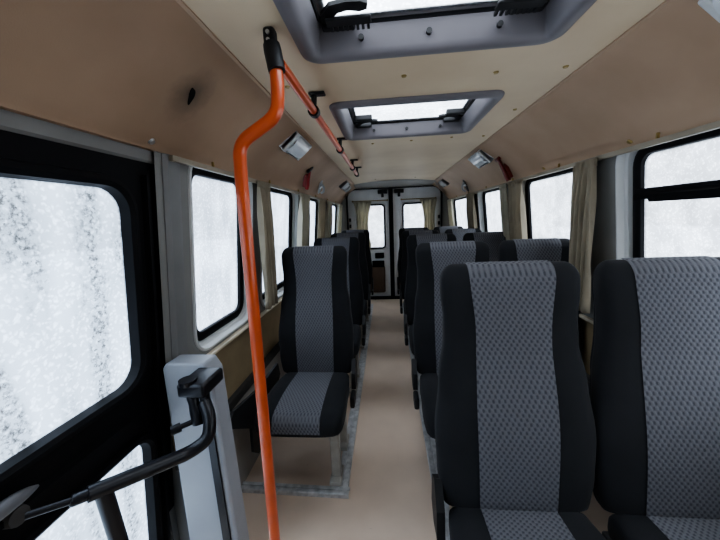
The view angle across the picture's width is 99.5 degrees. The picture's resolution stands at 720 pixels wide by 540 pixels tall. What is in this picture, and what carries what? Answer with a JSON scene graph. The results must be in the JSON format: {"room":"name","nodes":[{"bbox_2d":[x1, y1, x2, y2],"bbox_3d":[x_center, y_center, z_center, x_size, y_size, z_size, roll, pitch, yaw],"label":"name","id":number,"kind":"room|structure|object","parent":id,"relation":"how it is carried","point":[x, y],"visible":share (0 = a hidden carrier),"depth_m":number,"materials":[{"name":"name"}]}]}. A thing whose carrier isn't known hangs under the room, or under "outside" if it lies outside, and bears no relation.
{"room":"vehicle interior","nodes":[
{"label":"vehicle interior","id":0,"kind":"room"},
{"bbox_2d":[170,301,281,450],"bbox_3d":[-0.542,0.241,3.120,0.022,0.330,4.005,-1,10,5],"label":"wall","id":1,"kind":"structure","parent":0,"point":[235,357],"depth_m":1.74,"materials":[{"name":"brown plastic"}]},
{"bbox_2d":[178,351,285,484],"bbox_3d":[-0.506,0.642,3.186,0.062,0.405,4.005,-1,10,5],"label":"wall","id":2,"kind":"structure","parent":0,"point":[246,459],"depth_m":1.65,"materials":[{"name":"brown"}]},
{"bbox_2d":[175,342,279,470],"bbox_3d":[-0.536,0.424,3.151,0.035,0.050,4.005,-1,10,5],"label":"trim","id":3,"kind":"structure","parent":2,"relation":"attached to","point":[244,387],"depth_m":1.73,"materials":[{"name":"plastic"}]},
{"bbox_2d":[154,151,326,363],"bbox_3d":[-0.504,-0.357,3.004,0.090,0.895,4.025,-1,10,5],"label":"wall","id":4,"kind":"structure","parent":0,"point":[192,349],"depth_m":1.14,"materials":[{"name":"grey plastic"}]},
{"bbox_2d":[0,109,189,539],"bbox_3d":[-0.759,0.664,0.271,0.168,1.860,1.980,-1,10,5],"label":"door frame","id":5,"kind":"structure","parent":4,"relation":"attached to","point":[171,183],"depth_m":1.05,"materials":[{"name":"grey plastic"}]},
{"bbox_2d":[0,129,222,539],"bbox_3d":[-0.691,0.664,0.293,0.490,1.768,1.735,-1,10,5],"label":"door","id":6,"kind":"structure","parent":4,"relation":"in","point":[84,399],"depth_m":0.80,"materials":[{"name":"black glass"}]},
{"bbox_2d":[206,296,282,354],"bbox_3d":[-0.524,0.080,3.091,0.037,0.016,4.005,-1,10,5],"label":"trim","id":7,"kind":"structure","parent":4,"relation":"attached to","point":[232,337],"depth_m":1.56,"materials":[{"name":"grey plastic"}]},
{"bbox_2d":[169,155,338,350],"bbox_3d":[-0.519,-0.344,2.969,0.160,0.836,3.860,-1,10,5],"label":"window","id":8,"kind":"structure","parent":4,"relation":"in","point":[219,305],"depth_m":1.44,"materials":[{"name":"glass"}]},
{"bbox_2d":[257,180,277,308],"bbox_3d":[-0.536,-0.141,1.766,0.060,0.712,0.183,-1,10,5],"label":"curtain","id":9,"kind":"object","parent":8,"relation":"hanging from","point":[264,204],"visible":1,"depth_m":1.73,"materials":[{"name":"beige fabric"}]},
{"bbox_2d":[297,193,309,245],"bbox_3d":[-0.494,-0.291,2.649,0.104,0.712,0.314,-1,10,5],"label":"curtain","id":10,"kind":"object","parent":8,"relation":"hanging from","point":[303,225],"visible":0.59,"depth_m":2.56,"materials":[{"name":"beige fabric"}]},
{"bbox_2d":[318,199,325,237],"bbox_3d":[-0.430,-0.418,3.386,0.103,0.712,0.293,-1,10,5],"label":"curtain","id":11,"kind":"object","parent":8,"relation":"hanging from","point":[322,204],"visible":0.58,"depth_m":3.29,"materials":[{"name":"beige fabric"}]},
{"bbox_2d":[325,201,332,237],"bbox_3d":[-0.397,-0.485,3.779,0.105,0.712,0.294,-1,10,5],"label":"curtain","id":12,"kind":"object","parent":8,"relation":"hanging from","point":[328,220],"visible":0.69,"depth_m":3.66,"materials":[{"name":"beige fabric"}]},
{"bbox_2d":[337,204,342,232],"bbox_3d":[-0.319,-0.644,4.699,0.107,0.712,0.304,-1,10,5],"label":"curtain","id":13,"kind":"object","parent":8,"relation":"hanging from","point":[339,225],"visible":0.6,"depth_m":4.57,"materials":[{"name":"beige fabric"}]},
{"bbox_2d":[260,187,297,306],"bbox_3d":[-0.593,-0.216,2.229,0.141,0.836,0.774,-1,10,5],"label":"window","id":14,"kind":"structure","parent":4,"relation":"in","point":[284,204],"depth_m":2.37,"materials":[{"name":"glass"}]},
{"bbox_2d":[310,198,319,245],"bbox_3d":[-0.512,-0.378,3.166,0.141,0.836,0.764,-1,10,5],"label":"window","id":15,"kind":"structure","parent":4,"relation":"in","point":[314,203],"depth_m":3.38,"materials":[{"name":"glass"}]},
{"bbox_2d":[332,204,338,233],"bbox_3d":[-0.406,-0.589,4.394,0.141,0.836,0.944,-1,10,5],"label":"window","id":16,"kind":"structure","parent":4,"relation":"in","point":[335,208],"depth_m":4.73,"materials":[{"name":"glass"}]},
{"bbox_2d":[0,0,719,203],"bbox_3d":[0.278,-0.696,1.893,1.798,0.247,5.800,-1,10,5],"label":"panels","id":17,"kind":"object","parent":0,"point":[122,71],"depth_m":0.88,"materials":[{"name":"beige plastic"}]},
{"bbox_2d":[148,138,154,144],"bbox_3d":[-0.632,-0.389,0.924,0.020,0.017,0.019,-11,13,-40],"label":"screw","id":18,"kind":"structure","parent":17,"relation":"attached to","point":[151,141],"depth_m":0.92,"materials":[{"name":"silver metal"}]},
{"bbox_2d":[188,88,195,104],"bbox_3d":[-0.511,-0.526,0.927,0.020,0.034,0.054,-11,13,-41],"label":"trim","id":19,"kind":"structure","parent":17,"relation":"attached to","point":[192,92],"depth_m":0.93,"materials":[{"name":"black plastic"}]},
{"bbox_2d":[175,0,353,183],"bbox_3d":[-0.304,-0.765,1.702,0.012,0.006,5.350,-1,10,5],"label":"trim","id":20,"kind":"structure","parent":17,"relation":"attached to","point":[181,3],"depth_m":0.89,"materials":[{"name":"beige plastic"}]},
{"bbox_2d":[279,131,311,160],"bbox_3d":[-0.367,-0.715,1.762,0.120,0.110,0.280,-1,10,5],"label":"ceiling lamp","id":21,"kind":"object","parent":17,"relation":"attached to","point":[297,150],"visible":0.99,"depth_m":1.70,"materials":[{"name":"white plastic"}]},
{"bbox_2d":[302,167,312,189],"bbox_3d":[-0.403,-0.723,2.392,0.072,0.173,0.165,-7,11,-26],"label":"hammer","id":22,"kind":"object","parent":17,"relation":"attached to","point":[306,181],"visible":0.91,"depth_m":2.39,"materials":[{"name":"red plastic"}]},
{"bbox_2d":[318,180,324,193],"bbox_3d":[-0.375,-0.810,2.954,0.069,0.142,0.116,-6,10,-21],"label":"coat hook","id":23,"kind":"object","parent":17,"relation":"attached to","point":[321,185],"visible":0.96,"depth_m":2.94,"materials":[{"name":"grey plastic"}]},
{"bbox_2d":[339,180,350,189],"bbox_3d":[-0.193,-1.071,3.855,0.116,0.107,0.300,-1,10,5],"label":"ceiling lamp","id":24,"kind":"object","parent":17,"relation":"attached to","point":[346,184],"visible":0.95,"depth_m":3.74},
{"bbox_2d":[438,179,448,187],"bbox_3d":[1.105,-1.150,4.035,0.109,0.100,0.260,-1,10,5],"label":"ceiling lamp","id":25,"kind":"object","parent":17,"relation":"attached to","point":[445,183],"visible":0.92,"depth_m":3.96,"materials":[{"name":"grey plastic"}]},
{"bbox_2d":[461,180,468,191],"bbox_3d":[1.162,-0.938,3.355,0.084,0.158,0.065,-7,10,-24],"label":"coat hook","id":26,"kind":"object","parent":17,"relation":"attached to","point":[464,183],"visible":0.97,"depth_m":3.35,"materials":[{"name":"plastic"}]},
{"bbox_2d":[468,150,493,168],"bbox_3d":[0.953,-0.879,2.414,0.120,0.110,0.290,-1,10,5],"label":"ceiling lamp","id":27,"kind":"object","parent":17,"relation":"attached to","point":[475,159],"visible":0.96,"depth_m":2.35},
{"bbox_2d":[495,156,512,180],"bbox_3d":[1.056,-0.739,2.236,0.114,0.182,0.098,-1,10,9],"label":"hammer","id":28,"kind":"object","parent":17,"relation":"attached to","point":[507,174],"visible":0.92,"depth_m":2.21,"materials":[{"name":"red plastic"}]},
{"bbox_2d":[435,0,671,179],"bbox_3d":[0.811,-0.793,1.601,0.012,0.006,5.350,-1,10,5],"label":"trim","id":29,"kind":"structure","parent":17,"relation":"attached to","point":[666,2],"depth_m":1.01,"materials":[{"name":"beige plastic"}]},
{"bbox_2d":[698,0,719,22],"bbox_3d":[0.798,-0.545,0.505,0.120,0.110,0.360,-1,10,5],"label":"ceiling lamp","id":30,"kind":"object","parent":17,"relation":"attached to","point":[712,7],"visible":1,"depth_m":0.67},
{"bbox_2d":[341,179,449,231],"bbox_3d":[0.527,-0.353,4.553,1.860,1.819,0.910,-1,10,5],"label":"wall","id":31,"kind":"structure","parent":0,"point":[404,182],"depth_m":4.65,"materials":[{"name":"grey plastic"}]},
{"bbox_2d":[348,189,390,295],"bbox_3d":[0.142,-0.429,5.036,0.700,1.840,0.120,-1,10,5],"label":"door","id":32,"kind":"structure","parent":31,"relation":"in","point":[378,220],"depth_m":5.01,"materials":[{"name":"white paint"}]},
{"bbox_3d":[0.158,-1.111,4.904,0.576,0.025,0.047,-1,10,5],"label":"curtain rod","id":33,"kind":"object","parent":32,"relation":"attached to","visible":0},
{"bbox_2d":[353,201,370,249],"bbox_3d":[0.039,-0.716,4.951,0.316,0.782,0.035,-1,10,5],"label":"curtain","id":34,"kind":"object","parent":33,"relation":"hanging from","point":[362,208],"visible":0.62,"depth_m":4.92,"materials":[{"name":"beige fabric"}]},
{"bbox_2d":[371,296,402,298],"bbox_3d":[0.599,0.457,5.114,1.500,0.030,0.130,-1,10,5],"label":"sill","id":35,"kind":"structure","parent":31,"relation":"attached to","point":[372,297],"depth_m":5.08,"materials":[{"name":"black plastic"}]},
{"bbox_2d":[388,188,394,295],"bbox_3d":[0.520,-0.434,5.000,0.068,1.770,0.055,-1,10,5],"label":"door frame","id":36,"kind":"structure","parent":31,"relation":"attached to","point":[390,190],"depth_m":4.96,"materials":[{"name":"black rubber"}]},
{"bbox_2d":[346,185,441,229],"bbox_3d":[0.564,-0.421,4.980,1.514,1.807,0.085,-1,10,5],"label":"trim","id":37,"kind":"structure","parent":31,"relation":"attached to","point":[426,185],"depth_m":4.82,"materials":[{"name":"grey plastic"}]},
{"bbox_2d":[393,186,440,295],"bbox_3d":[0.944,-0.450,4.964,0.790,1.840,0.120,-1,10,5],"label":"door","id":38,"kind":"structure","parent":31,"relation":"in","point":[406,213],"depth_m":4.90,"materials":[{"name":"white paint"}]},
{"bbox_3d":[0.924,-1.130,4.834,0.556,0.025,0.047,-1,10,5],"label":"curtain rod","id":39,"kind":"object","parent":38,"relation":"attached to","visible":0},
{"bbox_2d":[420,198,436,229],"bbox_3d":[1.094,-0.744,4.856,0.279,0.782,0.035,-1,10,5],"label":"curtain","id":40,"kind":"object","parent":39,"relation":"hanging from","point":[428,204],"visible":0.66,"depth_m":4.82,"materials":[{"name":"beige fabric"}]},
{"bbox_2d":[182,0,665,183],"bbox_3d":[0.276,-0.822,1.907,1.120,0.006,5.870,-1,10,5],"label":"ceiling","id":41,"kind":"structure","parent":0,"point":[525,74],"depth_m":1.06,"materials":[{"name":"beige plastic"}]},
{"bbox_2d":[283,59,361,176],"bbox_3d":[-0.105,-0.758,1.885,0.068,0.089,2.198,-1,10,5],"label":"handrail","id":42,"kind":"object","parent":41,"relation":"attached to","point":[311,104],"visible":0.94,"depth_m":1.17,"materials":[{"name":"orange metal"}]},
{"bbox_2d":[329,90,504,140],"bbox_3d":[0.251,-0.784,1.534,0.736,0.084,0.600,-1,10,5],"label":"roof hatch","id":43,"kind":"object","parent":41,"relation":"attached to","point":[448,113],"visible":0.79,"depth_m":1.60,"materials":[{"name":"grey plastic"}]},
{"bbox_2d":[273,0,596,63],"bbox_3d":[0.172,-0.626,0.611,0.736,0.084,0.600,-1,10,5],"label":"roof hatch","id":44,"kind":"object","parent":41,"relation":"attached to","point":[322,31],"visible":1,"depth_m":0.83,"materials":[{"name":"grey plastic"}]},
{"bbox_2d":[242,299,613,539],"bbox_3d":[0.356,0.960,2.283,1.900,0.001,6.020,-1,10,5],"label":"floor","id":45,"kind":"structure","parent":0,"point":[390,484],"depth_m":1.64,"materials":[{"name":"beige"}]},
{"bbox_2d":[163,355,248,539],"bbox_3d":[-0.557,0.744,1.135,0.200,0.880,0.087,-1,10,5],"label":"post cover","id":46,"kind":"object","parent":45,"relation":"on","point":[210,480],"visible":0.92,"depth_m":1.10,"materials":[{"name":"grey paint"}]},
{"bbox_2d":[233,26,284,539],"bbox_3d":[-0.258,0.291,0.912,0.204,1.822,0.089,-1,10,5],"label":"pole","id":47,"kind":"object","parent":45,"relation":"on","point":[274,60],"visible":1,"depth_m":0.85,"materials":[{"name":"orange metal"}]},
{"bbox_2d":[230,245,356,485],"bbox_3d":[-0.284,0.484,1.619,0.490,1.165,0.759,-1,10,5],"label":"passenger seat","id":48,"kind":"object","parent":45,"relation":"on","point":[316,328],"visible":0.98,"depth_m":1.78,"materials":[{"name":"grey fabric"}]},
{"bbox_2d":[254,372,349,437],"bbox_3d":[-0.275,0.685,1.610,0.428,0.131,0.465,-1,10,5],"label":"seat cushion","id":49,"kind":"object","parent":48,"relation":"on","point":[300,404],"depth_m":1.47,"materials":[{"name":"grey fabric"}]},
{"bbox_2d":[241,481,349,498],"bbox_3d":[-0.328,1.102,1.531,0.555,0.024,0.045,-1,10,6],"label":"rail","id":50,"kind":"object","parent":45,"relation":"on","point":[247,487],"visible":0.9,"depth_m":1.52,"materials":[{"name":"metal"}]},
{"bbox_2d":[313,237,365,392],"bbox_3d":[-0.215,0.345,2.425,0.490,1.165,0.759,-1,10,5],"label":"passenger seat","id":51,"kind":"object","parent":45,"relation":"on","point":[354,279],"visible":0.34,"depth_m":2.59,"materials":[{"name":"grey fabric"}]},
{"bbox_2d":[353,324,360,355],"bbox_3d":[-0.205,0.546,2.416,0.428,0.131,0.465,-1,10,5],"label":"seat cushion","id":52,"kind":"object","parent":51,"relation":"on","point":[357,329],"depth_m":2.30,"materials":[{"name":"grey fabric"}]},
{"bbox_2d":[331,232,370,347],"bbox_3d":[-0.145,0.207,3.230,0.490,1.165,0.759,-1,10,5],"label":"passenger seat","id":53,"kind":"object","parent":45,"relation":"on","point":[361,236],"visible":0.33,"depth_m":3.40,"materials":[{"name":"grey fabric"}]},
{"bbox_2d":[364,299,366,315],"bbox_3d":[-0.136,0.408,3.221,0.428,0.131,0.465,-1,10,5],"label":"seat cushion","id":54,"kind":"object","parent":53,"relation":"on","point":[365,302],"depth_m":3.09,"materials":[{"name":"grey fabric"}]},
{"bbox_2d":[336,304,372,494],"bbox_3d":[0.043,0.820,3.122,0.060,0.022,3.338,-2,10,5],"label":"rail","id":55,"kind":"object","parent":45,"relation":"on","point":[347,456],"visible":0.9,"depth_m":2.03,"materials":[{"name":"metal"}]},
{"bbox_2d":[341,229,373,321],"bbox_3d":[-0.076,0.068,4.035,0.490,1.165,0.759,-1,10,5],"label":"passenger seat","id":56,"kind":"object","parent":45,"relation":"on","point":[366,232],"visible":0.23,"depth_m":4.20,"materials":[{"name":"grey fabric"}]},
{"bbox_2d":[397,227,428,294],"bbox_3d":[0.728,0.039,4.013,0.496,1.165,0.673,-1,10,5],"label":"passenger seat","id":57,"kind":"object","parent":45,"relation":"on","point":[401,230],"visible":0.16,"depth_m":4.16,"materials":[{"name":"grey fabric"}]},
{"bbox_2d":[400,230,439,313],"bbox_3d":[0.659,0.177,3.207,0.496,1.165,0.673,-1,10,5],"label":"passenger seat","id":58,"kind":"object","parent":45,"relation":"on","point":[404,262],"visible":0.23,"depth_m":3.35,"materials":[{"name":"grey fabric"}]},
{"bbox_2d":[402,303,449,539],"bbox_3d":[0.488,0.889,2.606,0.060,0.022,4.300,-1,10,5],"label":"rail","id":59,"kind":"object","parent":45,"relation":"on","point":[430,444],"visible":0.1,"depth_m":1.74,"materials":[{"name":"metal"}]},
{"bbox_2d":[404,233,456,374],"bbox_3d":[0.589,0.316,2.402,0.496,1.165,0.673,-1,10,5],"label":"passenger seat","id":60,"kind":"object","parent":45,"relation":"on","point":[412,241],"visible":0.34,"depth_m":2.54,"materials":[{"name":"grey fabric"}]},
{"bbox_2d":[409,324,413,354],"bbox_3d":[0.599,0.526,2.343,0.443,0.131,0.465,-1,10,5],"label":"seat cushion","id":61,"kind":"object","parent":60,"relation":"on","point":[411,325],"depth_m":2.26,"materials":[{"name":"grey fabric"}]},
{"bbox_2d":[433,226,462,233],"bbox_3d":[1.197,0.027,3.971,0.453,1.165,0.656,-1,10,5],"label":"passenger seat","id":62,"kind":"object","parent":45,"relation":"on","point":[443,229],"visible":0.06,"depth_m":4.11,"materials":[{"name":"grey fabric"}]},
{"bbox_2d":[411,241,489,438],"bbox_3d":[0.520,0.455,1.594,0.496,1.165,0.673,-1,10,5],"label":"passenger seat","id":63,"kind":"object","parent":45,"relation":"on","point":[432,258],"visible":0.42,"depth_m":1.73,"materials":[{"name":"grey fabric"}]},
{"bbox_2d":[420,373,437,438],"bbox_3d":[0.530,0.665,1.535,0.443,0.131,0.465,-1,10,5],"label":"seat cushion","id":64,"kind":"object","parent":63,"relation":"on","point":[428,381],"depth_m":1.48,"materials":[{"name":"grey fabric"}]},
{"bbox_2d":[445,228,481,240],"bbox_3d":[1.127,0.165,3.166,0.453,1.165,0.656,-1,10,5],"label":"passenger seat","id":65,"kind":"object","parent":45,"relation":"on","point":[459,233],"visible":0.14,"depth_m":3.30,"materials":[{"name":"grey fabric"}]},
{"bbox_2d":[463,231,505,261],"bbox_3d":[1.058,0.304,2.360,0.453,1.165,0.656,-1,10,5],"label":"passenger seat","id":66,"kind":"object","parent":45,"relation":"on","point":[493,239],"visible":0.1,"depth_m":2.49,"materials":[{"name":"grey fabric"}]},
{"bbox_2d":[432,260,605,539],"bbox_3d":[0.450,0.594,0.787,0.496,1.165,0.673,-1,10,5],"label":"passenger seat","id":67,"kind":"object","parent":45,"relation":"on","point":[516,439],"visible":1,"depth_m":0.91,"materials":[{"name":"grey fabric"}]},
{"bbox_2d":[449,507,605,539],"bbox_3d":[0.460,0.804,0.728,0.443,0.131,0.465,-1,10,5],"label":"seat cushion","id":68,"kind":"object","parent":67,"relation":"on","point":[465,523],"depth_m":0.87,"materials":[{"name":"grey fabric"}]},
{"bbox_2d":[498,238,589,388],"bbox_3d":[0.989,0.443,1.552,0.453,1.165,0.656,-1,10,5],"label":"passenger seat","id":69,"kind":"object","parent":45,"relation":"on","point":[550,249],"visible":0.13,"depth_m":1.68,"materials":[{"name":"grey fabric"}]},
{"bbox_2d":[589,256,719,539],"bbox_3d":[0.919,0.582,0.745,0.453,1.165,0.656,-1,10,5],"label":"passenger seat","id":70,"kind":"object","parent":45,"relation":"on","point":[654,391],"visible":0.95,"depth_m":0.87,"materials":[{"name":"grey fabric"}]},
{"bbox_2d":[608,514,668,539],"bbox_3d":[0.919,0.792,0.686,0.428,0.131,0.465,-1,10,5],"label":"seat cushion","id":71,"kind":"object","parent":70,"relation":"on","point":[620,526],"depth_m":0.86,"materials":[{"name":"grey fabric"}]},
{"bbox_2d":[474,156,616,318],"bbox_3d":[1.184,-0.246,1.933,0.090,0.895,5.880,-1,10,5],"label":"wall","id":72,"kind":"structure","parent":0,"point":[604,236],"depth_m":1.40,"materials":[{"name":"grey plastic"}]},
{"bbox_2d":[452,196,467,227],"bbox_3d":[1.396,-0.619,4.132,0.141,0.836,1.104,-1,10,5],"label":"window","id":73,"kind":"structure","parent":72,"relation":"in","point":[459,204],"depth_m":4.31,"materials":[{"name":"glass"}]},
{"bbox_2d":[477,187,507,231],"bbox_3d":[1.290,-0.407,2.905,0.141,0.836,0.804,-1,10,5],"label":"window","id":74,"kind":"structure","parent":72,"relation":"in","point":[489,200],"depth_m":3.08,"materials":[{"name":"glass"}]},
{"bbox_2d":[522,168,572,238],"bbox_3d":[1.206,-0.240,1.932,0.141,0.836,0.784,-1,10,5],"label":"window","id":75,"kind":"structure","parent":72,"relation":"in","point":[547,198],"depth_m":1.96,"materials":[{"name":"glass"}]},
{"bbox_2d":[448,120,719,258],"bbox_3d":[1.195,-0.236,1.911,0.160,0.836,5.834,-1,10,5],"label":"window","id":76,"kind":"structure","parent":72,"relation":"in","point":[667,195],"depth_m":1.12,"materials":[{"name":"glass"}]},
{"bbox_2d":[447,199,454,225],"bbox_3d":[1.363,-0.681,4.509,0.110,0.712,0.293,-1,10,5],"label":"curtain","id":77,"kind":"object","parent":76,"relation":"hanging from","point":[450,207],"visible":0.55,"depth_m":4.43,"materials":[{"name":"beige fabric"}]},
{"bbox_2d":[466,193,477,228],"bbox_3d":[1.274,-0.497,3.440,0.105,0.712,0.313,-1,10,5],"label":"curtain","id":78,"kind":"object","parent":76,"relation":"hanging from","point":[470,203],"visible":0.56,"depth_m":3.36,"materials":[{"name":"beige fabric"}]},
{"bbox_2d":[499,183,509,239],"bbox_3d":[1.193,-0.332,2.479,0.107,0.712,0.154,-1,10,5],"label":"curtain","id":79,"kind":"object","parent":76,"relation":"hanging from","point":[503,187],"visible":0.56,"depth_m":2.43,"materials":[{"name":"beige fabric"}]},
{"bbox_2d":[508,179,527,239],"bbox_3d":[1.172,-0.293,2.254,0.105,0.712,0.259,-1,10,5],"label":"curtain","id":80,"kind":"object","parent":76,"relation":"hanging from","point":[516,204],"visible":0.65,"depth_m":2.19,"materials":[{"name":"beige fabric"}]},
{"bbox_2d":[569,157,597,313],"bbox_3d":[1.071,-0.158,1.475,0.061,0.712,0.179,-1,10,5],"label":"curtain","id":81,"kind":"object","parent":76,"relation":"hanging from","point":[584,179],"visible":0.84,"depth_m":1.44,"materials":[{"name":"beige fabric"}]},
{"bbox_2d":[579,313,593,323],"bbox_3d":[1.251,0.189,2.013,0.054,0.016,5.860,-1,10,5],"label":"trim","id":82,"kind":"structure","parent":72,"relation":"attached to","point":[590,320],"depth_m":1.61,"materials":[{"name":"grey plastic"}]},
{"bbox_2d":[581,318,592,374],"bbox_3d":[1.273,0.349,2.038,0.022,0.330,5.860,-1,10,5],"label":"wall","id":83,"kind":"structure","parent":0,"point":[587,327],"depth_m":1.67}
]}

